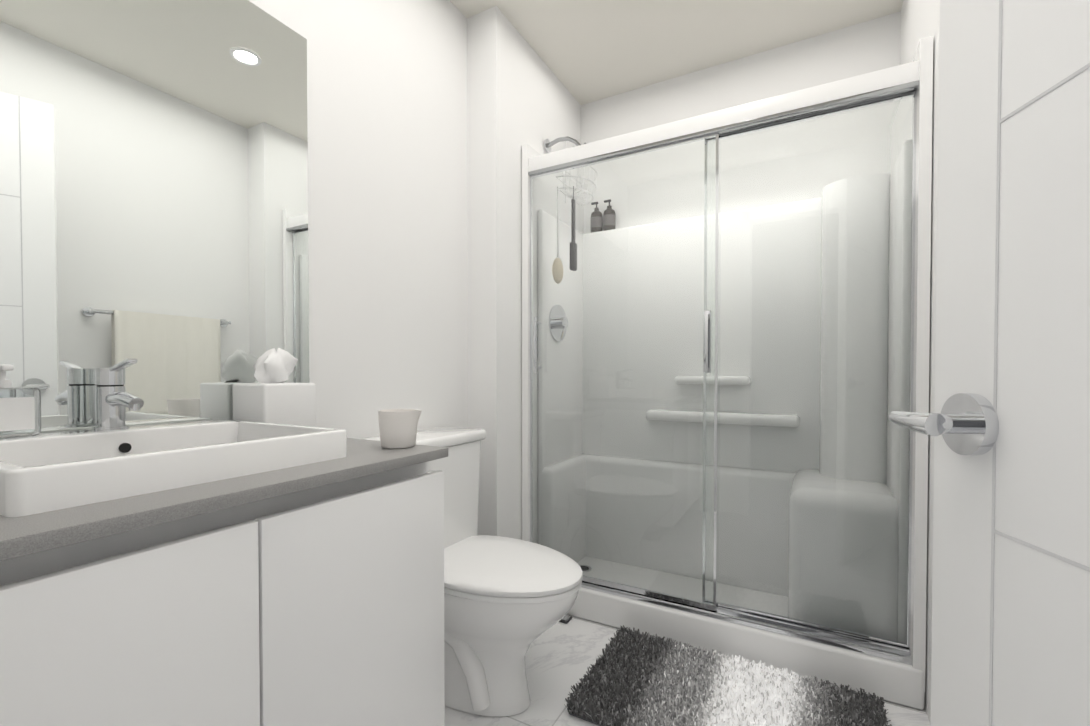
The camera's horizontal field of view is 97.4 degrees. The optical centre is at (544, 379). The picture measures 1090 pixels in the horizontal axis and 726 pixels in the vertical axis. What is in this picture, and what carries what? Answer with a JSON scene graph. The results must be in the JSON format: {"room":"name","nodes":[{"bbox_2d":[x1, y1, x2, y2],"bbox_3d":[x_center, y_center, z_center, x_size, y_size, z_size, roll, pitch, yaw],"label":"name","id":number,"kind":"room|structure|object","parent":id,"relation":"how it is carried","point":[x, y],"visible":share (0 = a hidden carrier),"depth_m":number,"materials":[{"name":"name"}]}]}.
{"room":"bathroom","nodes":[
{"label":"bathroom","id":0,"kind":"room"},
{"bbox_2d":[248,0,467,438],"bbox_3d":[-1.097,-0.231,0.673,0.120,2.440,3.020,0,1,29],"label":"wall","id":1,"kind":"structure","parent":0,"point":[387,193],"depth_m":1.58,"materials":[{"name":"white paint"}]},
{"bbox_2d":[0,0,308,434],"bbox_3d":[-0.863,-0.408,0.961,0.005,1.054,0.845,0,1,29],"label":"mirror","id":2,"kind":"object","parent":1,"relation":"attached to","point":[154,188],"visible":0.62,"depth_m":1.01,"materials":[{"name":"silver mirror"}]},
{"bbox_2d":[467,6,580,539],"bbox_3d":[-0.086,-0.257,2.365,0.263,2.440,0.920,0,1,29],"label":"wall","id":3,"kind":"structure","parent":0,"point":[519,94],"depth_m":1.95,"materials":[{"name":"white paint"}]},
{"bbox_2d":[450,0,902,104],"bbox_3d":[-0.077,-1.490,0.619,1.940,0.080,3.940,0,1,29],"label":"ceiling","id":4,"kind":"structure","parent":0,"point":[587,51],"depth_m":2.02,"materials":[{"name":"white paint"}]},
{"bbox_2d":[445,614,930,725],"bbox_3d":[-0.077,1.030,0.658,1.940,0.080,3.940,0,1,29],"label":"floor","id":5,"kind":"structure","parent":0,"point":[561,657],"depth_m":1.56,"materials":[{"name":"tile"}]},
{"bbox_2d":[0,359,447,725],"bbox_3d":[-0.638,0.475,0.813,0.551,1.025,0.795,0,1,29],"label":"bathroom vanity","id":6,"kind":"object","parent":5,"relation":"on","point":[222,572],"visible":1,"depth_m":0.68,"materials":[{"name":"grey"}]},
{"bbox_2d":[0,364,40,438],"bbox_3d":[-0.886,0.035,0.784,0.049,0.120,0.084,0,1,29],"label":"soap bottle","id":7,"kind":"object","parent":6,"relation":"on","point":[20,413],"visible":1,"depth_m":0.79,"materials":[{"name":"clear plastic"}]},
{"bbox_2d":[92,359,143,430],"bbox_3d":[-0.785,0.028,0.885,0.133,0.133,0.052,0,1,29],"label":"faucet","id":8,"kind":"object","parent":6,"relation":"on","point":[111,398],"depth_m":0.89,"materials":[{"name":"silver metal"}]},
{"bbox_2d":[0,419,346,516],"bbox_3d":[-0.656,0.141,0.816,0.460,0.092,0.501,0,1,29],"label":"sink","id":9,"kind":"object","parent":6,"relation":"in","point":[54,474],"depth_m":0.74,"materials":[{"name":"white ceramic"}]},
{"bbox_2d":[232,348,315,426],"bbox_3d":[-0.663,0.031,1.176,0.132,0.220,0.132,0,1,29],"label":"tissue box","id":10,"kind":"object","parent":6,"relation":"on","point":[271,396],"visible":0.75,"depth_m":1.14,"materials":[{"name":"white cardboard"}]},
{"bbox_2d":[378,409,421,448],"bbox_3d":[-0.312,0.104,1.029,0.090,0.078,0.082,0,1,29],"label":"cup","id":11,"kind":"object","parent":6,"relation":"on","point":[397,428],"visible":1,"depth_m":1.00,"materials":[{"name":"white ceramic"}]},
{"bbox_2d":[361,426,582,715],"bbox_3d":[-0.195,0.577,1.497,0.663,0.794,0.396,0,1,29],"label":"toilet","id":12,"kind":"object","parent":5,"relation":"on","point":[508,601],"visible":0.52,"depth_m":1.40,"materials":[{"name":"white ceramic"}]},
{"bbox_2d":[559,615,571,623],"bbox_3d":[0.081,0.963,1.933,0.040,0.012,0.050,0,1,29],"label":"scale","id":13,"kind":"object","parent":5,"relation":"on","point":[566,619],"visible":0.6,"depth_m":1.92,"materials":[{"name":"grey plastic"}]},
{"bbox_2d":[522,36,932,709],"bbox_3d":[0.649,-0.077,1.982,1.389,2.088,0.642,0,1,29],"label":"shower","id":14,"kind":"object","parent":5,"relation":"on","point":[724,370],"visible":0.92,"depth_m":1.98,"materials":[{"name":"white plastic"}]},
{"bbox_2d":[590,202,602,232],"bbox_3d":[0.266,-0.839,2.471,0.063,0.158,0.063,0,1,29],"label":"shampoo bottle","id":15,"kind":"object","parent":14,"relation":"in","point":[596,218],"depth_m":2.45,"materials":[{"name":"grey"}]},
{"bbox_2d":[603,199,615,230],"bbox_3d":[0.328,-0.838,2.437,0.063,0.158,0.063,0,1,29],"label":"shampoo bottle","id":16,"kind":"object","parent":14,"relation":"in","point":[610,215],"depth_m":2.41,"materials":[{"name":"grey plastic"}]},
{"bbox_2d":[564,625,891,725],"bbox_3d":[0.529,0.953,1.410,0.850,0.049,0.515,0,1,29],"label":"rug","id":17,"kind":"object","parent":5,"relation":"on","point":[634,677],"visible":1,"depth_m":1.44,"materials":[{"name":"grey fabric"}]},
{"bbox_2d":[581,11,900,189],"bbox_3d":[0.957,-0.255,2.249,1.677,2.440,0.120,0,1,29],"label":"wall","id":18,"kind":"structure","parent":0,"point":[872,45],"depth_m":2.18,"materials":[{"name":"white paint"}]},
{"bbox_2d":[900,0,939,723],"bbox_3d":[1.367,-0.244,1.545,0.280,2.440,0.720,0,1,29],"label":"wall","id":19,"kind":"structure","parent":0,"point":[920,19],"depth_m":1.39,"materials":[{"name":"white paint"}]},
{"bbox_3d":[0.021,-0.065,-0.011,0.899,2.130,0.012,0,1,29],"label":"door frame","id":20,"kind":"structure","parent":0,"visible":0},
{"bbox_2d":[889,0,1089,725],"bbox_3d":[0.439,-0.026,0.189,0.161,2.030,0.766,0,1,7],"label":"door","id":21,"kind":"structure","parent":20,"relation":"attached to","point":[1006,424],"depth_m":0.46,"materials":[{"name":"white paint"}]}
]}

